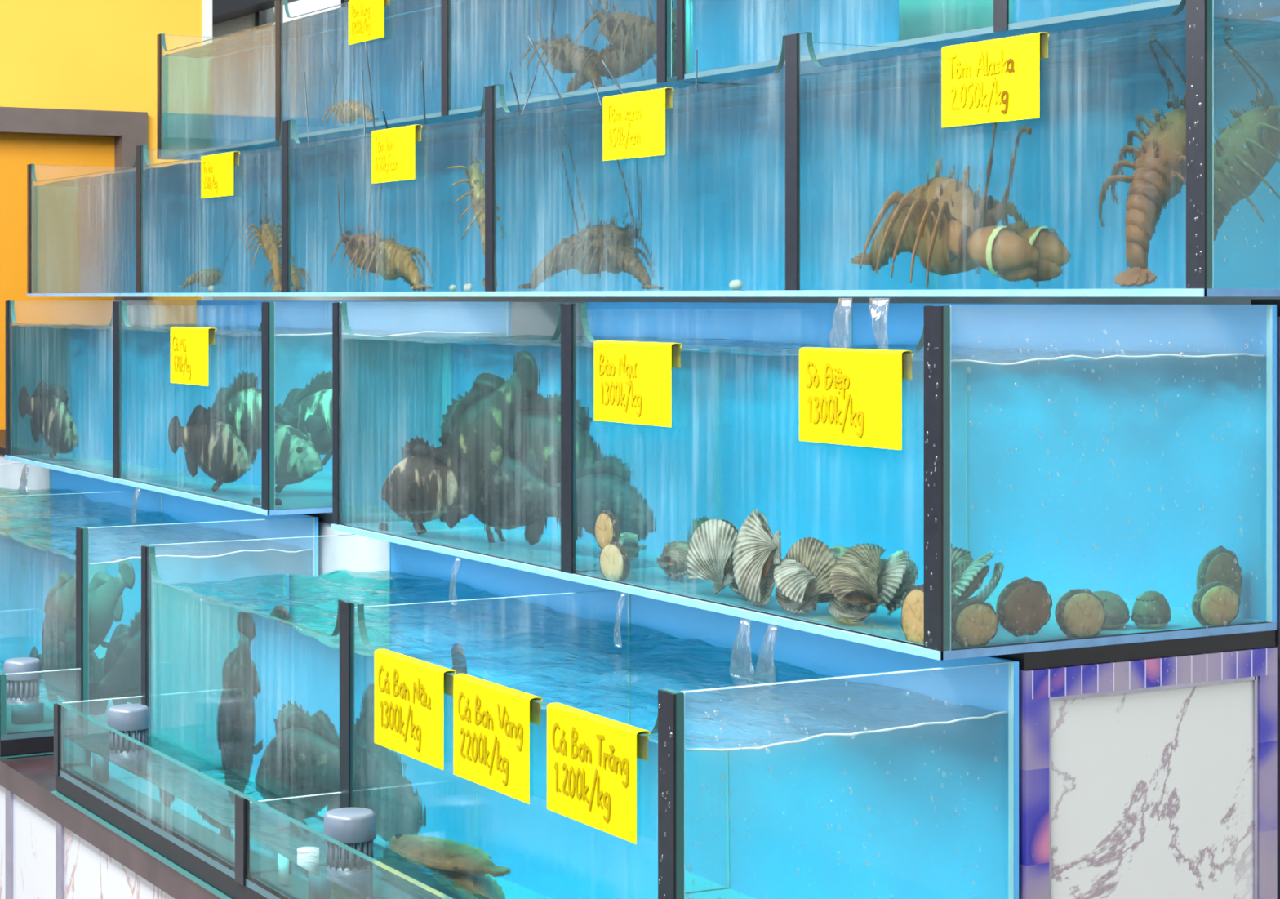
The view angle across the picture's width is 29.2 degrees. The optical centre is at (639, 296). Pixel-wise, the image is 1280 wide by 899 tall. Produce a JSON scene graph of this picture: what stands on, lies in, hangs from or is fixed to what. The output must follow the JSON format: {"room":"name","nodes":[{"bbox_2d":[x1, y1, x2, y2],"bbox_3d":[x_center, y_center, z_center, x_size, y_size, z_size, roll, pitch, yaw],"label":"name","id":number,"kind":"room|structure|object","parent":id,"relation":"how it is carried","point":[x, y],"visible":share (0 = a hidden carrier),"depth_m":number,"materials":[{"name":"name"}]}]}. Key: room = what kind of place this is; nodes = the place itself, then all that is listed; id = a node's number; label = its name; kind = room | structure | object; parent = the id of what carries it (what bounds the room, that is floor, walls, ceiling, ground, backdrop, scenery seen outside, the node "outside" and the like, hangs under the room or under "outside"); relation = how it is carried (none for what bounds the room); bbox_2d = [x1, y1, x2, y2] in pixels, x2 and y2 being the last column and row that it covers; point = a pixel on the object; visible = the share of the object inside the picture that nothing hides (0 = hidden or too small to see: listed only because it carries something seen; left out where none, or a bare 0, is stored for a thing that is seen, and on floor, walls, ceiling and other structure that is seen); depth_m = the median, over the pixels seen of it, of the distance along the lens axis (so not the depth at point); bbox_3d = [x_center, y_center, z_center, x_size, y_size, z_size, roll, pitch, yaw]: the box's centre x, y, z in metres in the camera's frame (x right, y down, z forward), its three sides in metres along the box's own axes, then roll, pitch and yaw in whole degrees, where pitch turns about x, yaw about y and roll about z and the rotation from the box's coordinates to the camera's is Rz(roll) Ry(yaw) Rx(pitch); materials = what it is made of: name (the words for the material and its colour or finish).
{"room":"food shop","nodes":[
{"label":"food shop","id":0,"kind":"room"},
{"bbox_2d":[0,0,201,324],"bbox_3d":[-2.424,-0.200,9.745,1.377,3.600,0.150,0,0,-29],"label":"wall","id":1,"kind":"structure","parent":0,"point":[86,55],"depth_m":9.80,"materials":[{"name":"yellow paint"}]},
{"bbox_2d":[0,106,147,430],"bbox_3d":[-2.516,0.429,9.664,1.139,2.342,0.160,0,0,-29],"label":"door","id":2,"kind":"structure","parent":1,"relation":"in","point":[53,139],"depth_m":9.75,"materials":[{"name":"orange wood"}]},
{"bbox_2d":[201,0,212,300],"bbox_3d":[-1.804,-0.200,10.084,0.038,3.600,0.170,0,0,-29],"label":"trim","id":3,"kind":"structure","parent":1,"relation":"attached to","point":[206,5],"depth_m":10.01,"materials":[{"name":"grey paint"}]},
{"bbox_2d":[212,7,1279,336],"bbox_3d":[0.352,-0.200,7.552,0.150,3.600,15.200,0,0,-29],"label":"wall","id":4,"kind":"structure","parent":0,"point":[531,315],"depth_m":8.12,"materials":[{"name":"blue paint"}]},
{"bbox_2d":[212,0,299,24],"bbox_3d":[-2.174,-1.429,11.732,0.110,0.300,5.436,0,0,-29],"label":"trim","id":5,"kind":"structure","parent":4,"relation":"attached to","point":[223,11],"depth_m":11.03,"materials":[{"name":"black"}]},
{"bbox_2d":[255,0,350,30],"bbox_3d":[-1.225,-1.380,10.298,0.070,0.439,2.003,0,0,-29],"label":"window","id":6,"kind":"structure","parent":4,"relation":"in","point":[264,17],"depth_m":11.12,"materials":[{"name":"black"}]},
{"bbox_3d":[-3.872,1.625,12.631,10.700,0.050,28.200,0,0,-30],"label":"floor","id":7,"kind":"structure","parent":0,"visible":0},
{"bbox_2d":[0,745,220,898],"bbox_3d":[-1.384,1.292,6.073,0.748,0.575,6.465,0,0,-29],"label":"base cabinet","id":8,"kind":"object","parent":7,"relation":"on","point":[50,848],"visible":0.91,"depth_m":4.93,"materials":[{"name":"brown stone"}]},
{"bbox_2d":[0,733,149,758],"bbox_3d":[-1.611,0.985,6.466,0.746,0.039,2.179,0,0,-29],"label":"glass shelf","id":9,"kind":"object","parent":8,"relation":"on","point":[48,752],"depth_m":5.37,"materials":[{"name":"glass"}]},
{"bbox_2d":[0,657,85,740],"bbox_3d":[-1.578,0.891,5.858,0.193,0.148,1.089,0,0,-29],"label":"tank","id":10,"kind":"object","parent":9,"relation":"on","point":[4,735],"depth_m":5.49,"materials":[{"name":"teal"}]},
{"bbox_2d":[0,659,79,733],"bbox_3d":[-1.575,0.919,5.860,0.166,0.066,1.063,0,0,-29],"label":"water","id":11,"kind":"object","parent":10,"relation":"on","point":[34,716],"visible":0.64,"depth_m":5.39,"materials":[{"name":"teal liquid"}]},
{"bbox_2d":[0,462,318,742],"bbox_3d":[-1.528,0.756,6.513,0.561,0.488,2.179,0,0,-29],"label":"tank","id":12,"kind":"object","parent":9,"relation":"on","point":[204,514],"visible":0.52,"depth_m":6.38,"materials":[{"name":"glass"}]},
{"bbox_2d":[0,487,312,733],"bbox_3d":[-1.524,0.782,6.514,0.535,0.410,2.154,0,0,-29],"label":"water","id":13,"kind":"object","parent":12,"relation":"on","point":[37,584],"visible":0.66,"depth_m":5.66,"materials":[{"name":"blue liquid"}]},
{"bbox_2d":[17,463,29,495],"bbox_3d":[-1.837,0.545,7.330,0.021,0.089,0.102,0,0,-29],"label":"water","id":14,"kind":"object","parent":13,"relation":"on","point":[23,483],"visible":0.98,"depth_m":7.33,"materials":[{"name":"clear liquid"}]},
{"bbox_2d":[131,488,140,523],"bbox_3d":[-1.317,0.545,6.411,0.021,0.089,0.034,0,0,-29],"label":"water","id":15,"kind":"object","parent":13,"relation":"on","point":[134,504],"visible":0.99,"depth_m":6.41,"materials":[{"name":"clear liquid"}]},
{"bbox_2d":[50,774,266,898],"bbox_3d":[-0.332,0.985,4.205,0.746,0.039,2.176,0,0,-29],"label":"glass shelf","id":16,"kind":"object","parent":8,"relation":"on","point":[221,895],"depth_m":4.42,"materials":[{"name":"teal glass"}]},
{"bbox_2d":[53,695,453,898],"bbox_3d":[-0.567,0.889,4.071,0.193,0.153,2.176,0,0,-29],"label":"tank","id":17,"kind":"object","parent":16,"relation":"on","point":[242,815],"depth_m":4.25,"materials":[{"name":"teal"}]},
{"bbox_2d":[297,846,319,875],"bbox_3d":[-0.541,0.925,4.002,0.036,0.050,0.036,0,0,-29],"label":"standpipe","id":18,"kind":"object","parent":17,"relation":"in","point":[306,863],"visible":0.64,"depth_m":3.99,"materials":[{"name":"white plastic"}]},
{"bbox_2d":[63,731,489,898],"bbox_3d":[-0.564,0.919,4.073,0.166,0.066,2.150,0,0,-29],"label":"water","id":19,"kind":"object","parent":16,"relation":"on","point":[86,756],"visible":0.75,"depth_m":4.32,"materials":[{"name":"teal liquid"}]},
{"bbox_2d":[141,533,1018,898],"bbox_3d":[-0.248,0.756,4.252,0.561,0.488,2.176,0,0,-29],"label":"tank","id":20,"kind":"object","parent":16,"relation":"on","point":[971,682],"visible":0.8,"depth_m":4.13,"materials":[{"name":"teal"}]},
{"bbox_2d":[374,648,456,769],"bbox_3d":[-0.360,0.652,3.900,0.024,0.153,0.266,0,0,-29],"label":"price card","id":21,"kind":"object","parent":20,"relation":"attached to","point":[409,691],"visible":0.99,"depth_m":3.89,"materials":[{"name":"yellow paper"}]},
{"bbox_2d":[453,673,542,804],"bbox_3d":[-0.213,0.652,3.641,0.024,0.153,0.255,0,0,-29],"label":"price card","id":22,"kind":"object","parent":20,"relation":"attached to","point":[491,720],"visible":1,"depth_m":3.63,"materials":[{"name":"yellow paper"}]},
{"bbox_2d":[151,569,1008,898],"bbox_3d":[-0.245,0.783,4.253,0.535,0.407,2.150,0,0,-29],"label":"water","id":23,"kind":"object","parent":20,"relation":"on","point":[254,696],"visible":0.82,"depth_m":3.63,"materials":[{"name":"blue liquid"}]},
{"bbox_2d":[269,605,292,626],"bbox_3d":[-0.714,0.790,4.752,0.190,0.391,0.116,0,0,29],"label":"fish","id":24,"kind":"object","parent":23,"relation":"in","point":[281,610],"visible":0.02,"depth_m":4.72},
{"bbox_2d":[448,557,461,604],"bbox_3d":[-0.354,0.545,4.710,0.021,0.089,0.030,0,0,-29],"label":"water","id":25,"kind":"object","parent":23,"relation":"on","point":[460,557],"visible":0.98,"depth_m":4.71,"materials":[{"name":"clear liquid"}]},
{"bbox_2d":[451,642,466,674],"bbox_3d":[-0.357,0.780,4.355,0.117,0.352,0.219,0,0,0],"label":"fish","id":26,"kind":"object","parent":23,"relation":"in","point":[458,668],"visible":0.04,"depth_m":4.27},
{"bbox_2d":[613,592,626,647],"bbox_3d":[-0.033,0.545,4.143,0.021,0.089,0.023,0,0,-29],"label":"water","id":27,"kind":"object","parent":23,"relation":"on","point":[620,645],"visible":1,"depth_m":4.14,"materials":[{"name":"clear liquid"}]},
{"bbox_2d":[729,618,756,681],"bbox_3d":[0.164,0.545,3.794,0.021,0.089,0.082,0,0,-29],"label":"water","id":28,"kind":"object","parent":23,"relation":"on","point":[736,635],"visible":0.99,"depth_m":3.79,"materials":[{"name":"clear liquid"}]},
{"bbox_2d":[755,624,777,686],"bbox_3d":[0.196,0.545,3.738,0.021,0.089,0.060,0,0,-29],"label":"water","id":29,"kind":"object","parent":23,"relation":"on","point":[766,633],"visible":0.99,"depth_m":3.73,"materials":[{"name":"clear liquid"}]},
{"bbox_2d":[546,702,650,844],"bbox_3d":[-0.060,0.651,3.370,0.024,0.149,0.258,0,0,-29],"label":"price card","id":30,"kind":"object","parent":20,"relation":"attached to","point":[592,757],"visible":1,"depth_m":3.36,"materials":[{"name":"yellow paper"}]},
{"bbox_2d":[687,667,999,898],"bbox_3d":[0.281,0.759,3.301,0.507,0.484,0.003,0,0,-29],"label":"water droplets","id":31,"kind":"object","parent":20,"relation":"attached to","point":[997,668],"visible":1,"depth_m":3.28},
{"bbox_2d":[657,1,1201,895],"bbox_3d":[0.426,0.266,3.407,0.908,1.465,0.039,0,0,-29],"label":"water droplets","id":32,"kind":"object","parent":20,"relation":"attached to","point":[1201,2],"visible":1,"depth_m":3.39},
{"bbox_2d":[283,0,340,22],"bbox_3d":[-0.540,-1.000,15.780,0.200,5.200,24.000,0,0,-29],"label":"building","id":33,"kind":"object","parent":7,"relation":"on","point":[299,8],"visible":0.02,"depth_m":19.23,"materials":[{"name":"white paint"}]},
{"bbox_2d":[0,430,1277,898],"bbox_3d":[-0.846,1.040,6.375,0.474,1.079,6.471,0,0,-29],"label":"base cabinet","id":34,"kind":"object","parent":7,"relation":"on","point":[1132,785],"depth_m":3.57,"materials":[{"name":"white stone"}]},
{"bbox_2d":[4,300,511,515],"bbox_3d":[-1.133,0.256,6.740,0.624,0.488,2.243,0,0,-29],"label":"tank","id":35,"kind":"object","parent":34,"relation":"on","point":[495,317],"visible":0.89,"depth_m":6.53,"materials":[{"name":"teal"}]},
{"bbox_2d":[170,326,216,386],"bbox_3d":[-1.110,0.147,6.091,0.024,0.141,0.280,0,0,-29],"label":"price card","id":36,"kind":"object","parent":35,"relation":"attached to","point":[188,345],"visible":1,"depth_m":6.08,"materials":[{"name":"yellow paper"}]},
{"bbox_2d":[12,324,506,508],"bbox_3d":[-1.129,0.284,6.742,0.596,0.405,2.218,0,0,-29],"label":"water","id":37,"kind":"object","parent":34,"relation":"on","point":[200,439],"visible":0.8,"depth_m":6.22,"materials":[{"name":"blue liquid"}]},
{"bbox_2d":[342,334,1266,648],"bbox_3d":[0.151,0.285,4.481,0.596,0.404,2.158,0,0,-29],"label":"water","id":38,"kind":"object","parent":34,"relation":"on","point":[455,442],"visible":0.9,"depth_m":3.67,"materials":[{"name":"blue water"}]},
{"bbox_2d":[829,297,852,348],"bbox_3d":[0.334,0.046,4.066,0.021,0.088,0.062,0,0,-29],"label":"water","id":39,"kind":"object","parent":38,"relation":"on","point":[839,299],"visible":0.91,"depth_m":4.06,"materials":[{"name":"clear liquid"}]},
{"bbox_2d":[869,297,890,350],"bbox_3d":[0.382,0.046,3.940,0.021,0.088,0.072,0,0,-29],"label":"water","id":40,"kind":"object","parent":38,"relation":"on","point":[871,300],"visible":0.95,"depth_m":3.93,"materials":[{"name":"clear liquid"}]},
{"bbox_2d":[331,302,1276,660],"bbox_3d":[0.146,0.256,4.479,0.624,0.488,2.183,0,0,-29],"label":"tank","id":41,"kind":"object","parent":34,"relation":"on","point":[1200,328],"visible":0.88,"depth_m":4.06,"materials":[{"name":"teal"}]},
{"bbox_2d":[594,340,682,426],"bbox_3d":[-0.006,0.145,4.140,0.024,0.138,0.265,0,0,-29],"label":"price card","id":42,"kind":"object","parent":41,"relation":"attached to","point":[633,380],"visible":1,"depth_m":4.13,"materials":[{"name":"yellow paper"}]},
{"bbox_2d":[799,346,913,449],"bbox_3d":[0.313,0.146,3.577,0.024,0.140,0.262,0,0,-29],"label":"price card","id":43,"kind":"object","parent":41,"relation":"attached to","point":[852,397],"visible":1,"depth_m":3.56,"materials":[{"name":"yellow paper"}]},
{"bbox_2d":[962,330,1262,653],"bbox_3d":[0.690,0.275,3.532,0.561,0.455,0.003,0,0,-29],"label":"water droplets","id":44,"kind":"object","parent":41,"relation":"attached to","point":[1104,331],"visible":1,"depth_m":3.53},
{"bbox_2d":[1250,299,1279,898],"bbox_3d":[0.988,0.802,3.730,0.090,1.596,0.074,0,0,-29],"label":"steel post","id":45,"kind":"object","parent":7,"relation":"on","point":[1277,302],"visible":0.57,"depth_m":3.69,"materials":[{"name":"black metal"}]},
{"bbox_2d":[26,0,1279,296],"bbox_3d":[-0.462,-0.245,6.497,0.595,0.490,6.295,0,0,-29],"label":"tank","id":46,"kind":"object","parent":45,"relation":"on","point":[1199,15],"visible":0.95,"depth_m":4.57,"materials":[{"name":"teal"}]},
{"bbox_2d":[200,151,239,198],"bbox_3d":[-1.251,-0.362,7.313,0.024,0.129,0.278,0,0,-29],"label":"price card","id":47,"kind":"object","parent":46,"relation":"attached to","point":[216,170],"visible":1,"depth_m":7.30,"materials":[{"name":"yellow paper"}]},
{"bbox_2d":[303,71,310,146],"bbox_3d":[-0.994,-0.347,7.316,0.255,0.663,0.742,0,0,0],"label":"spiny lobster","id":48,"kind":"object","parent":46,"relation":"in","point":[304,72],"visible":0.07,"depth_m":7.36,"materials":[{"name":"black"}]},
{"bbox_2d":[361,41,374,136],"bbox_3d":[-0.622,-0.354,6.595,0.546,0.679,0.303,0,0,41],"label":"spiny lobster","id":49,"kind":"object","parent":46,"relation":"in","point":[366,46],"visible":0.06,"depth_m":6.69,"materials":[{"name":"black"}]},
{"bbox_2d":[371,124,422,183],"bbox_3d":[-0.614,-0.358,6.188,0.024,0.136,0.267,0,0,-29],"label":"price card","id":50,"kind":"object","parent":46,"relation":"attached to","point":[393,149],"visible":1,"depth_m":6.18,"materials":[{"name":"yellow paper"}]},
{"bbox_2d":[382,61,426,130],"bbox_3d":[-0.544,-0.318,6.412,0.315,0.606,0.455,0,0,-14],"label":"spiny lobster","id":51,"kind":"object","parent":46,"relation":"in","point":[422,63],"visible":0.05,"depth_m":6.49,"materials":[{"name":"black"}]},
{"bbox_2d":[156,0,746,159],"bbox_3d":[-0.612,-0.734,7.534,0.563,0.458,3.722,0,0,-29],"label":"tank","id":52,"kind":"object","parent":46,"relation":"on","point":[664,79],"visible":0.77,"depth_m":6.94,"materials":[{"name":"teal"}]},
{"bbox_2d":[348,0,384,44],"bbox_3d":[-0.809,-0.831,7.333,0.024,0.136,0.268,0,0,-29],"label":"price card","id":53,"kind":"object","parent":52,"relation":"attached to","point":[366,17],"visible":1,"depth_m":7.33,"materials":[{"name":"yellow paper"}]},
{"bbox_2d":[162,0,676,155],"bbox_3d":[-0.609,-0.704,7.536,0.536,0.371,3.696,0,0,-29],"label":"water","id":54,"kind":"object","parent":52,"relation":"in","point":[221,92],"visible":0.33,"depth_m":7.13,"materials":[{"name":"blue liquid"}]},
{"bbox_2d":[508,69,536,115],"bbox_3d":[-0.299,-0.284,6.028,0.214,0.537,0.164,0,0,-19],"label":"spiny lobster","id":55,"kind":"object","parent":46,"relation":"in","point":[509,70],"visible":0.04,"depth_m":6.00,"materials":[{"name":"black"}]},
{"bbox_2d":[527,35,602,110],"bbox_3d":[-0.033,-0.304,5.489,0.277,0.578,0.626,0,0,-34],"label":"spiny lobster","id":56,"kind":"object","parent":46,"relation":"in","point":[529,37],"visible":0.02,"depth_m":5.57,"materials":[{"name":"black"}]},
{"bbox_2d":[602,87,674,160],"bbox_3d":[-0.005,-0.357,5.112,0.024,0.137,0.263,0,0,-29],"label":"price card","id":57,"kind":"object","parent":46,"relation":"attached to","point":[633,124],"visible":1,"depth_m":5.10,"materials":[{"name":"yellow paper"}]},
{"bbox_2d":[601,49,697,93],"bbox_3d":[-0.056,-0.290,5.595,0.451,0.551,0.317,0,0,41],"label":"spiny lobster","id":58,"kind":"object","parent":46,"relation":"in","point":[602,60],"visible":0.02,"depth_m":5.49,"materials":[{"name":"black"}]},
{"bbox_2d":[676,0,1279,84],"bbox_3d":[1.154,-0.734,4.413,0.563,0.458,3.345,0,0,-29],"label":"tank","id":59,"kind":"object","parent":46,"relation":"on","point":[1248,9],"visible":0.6,"depth_m":4.75,"materials":[{"name":"teal"}]},
{"bbox_2d":[685,0,1159,74],"bbox_3d":[1.157,-0.704,4.415,0.536,0.371,3.319,0,0,-29],"label":"water","id":60,"kind":"object","parent":59,"relation":"in","point":[724,33],"visible":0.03,"depth_m":5.21,"materials":[{"name":"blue water"}]},
{"bbox_2d":[942,31,1049,127],"bbox_3d":[0.586,-0.357,4.066,0.024,0.138,0.262,0,0,-29],"label":"price card","id":61,"kind":"object","parent":46,"relation":"attached to","point":[993,80],"visible":1,"depth_m":4.06,"materials":[{"name":"yellow paper"}]},
{"bbox_2d":[1218,0,1279,271],"bbox_3d":[0.929,-0.254,3.668,0.172,0.454,0.004,0,0,-29],"label":"water droplets","id":62,"kind":"object","parent":46,"relation":"attached to","point":[1222,1],"visible":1,"depth_m":3.65},
{"bbox_2d":[32,17,1279,293],"bbox_3d":[-0.458,-0.215,6.500,0.566,0.404,6.269,0,0,-29],"label":"water","id":63,"kind":"object","parent":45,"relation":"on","point":[1088,192],"visible":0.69,"depth_m":4.68,"materials":[{"name":"blue liquid"}]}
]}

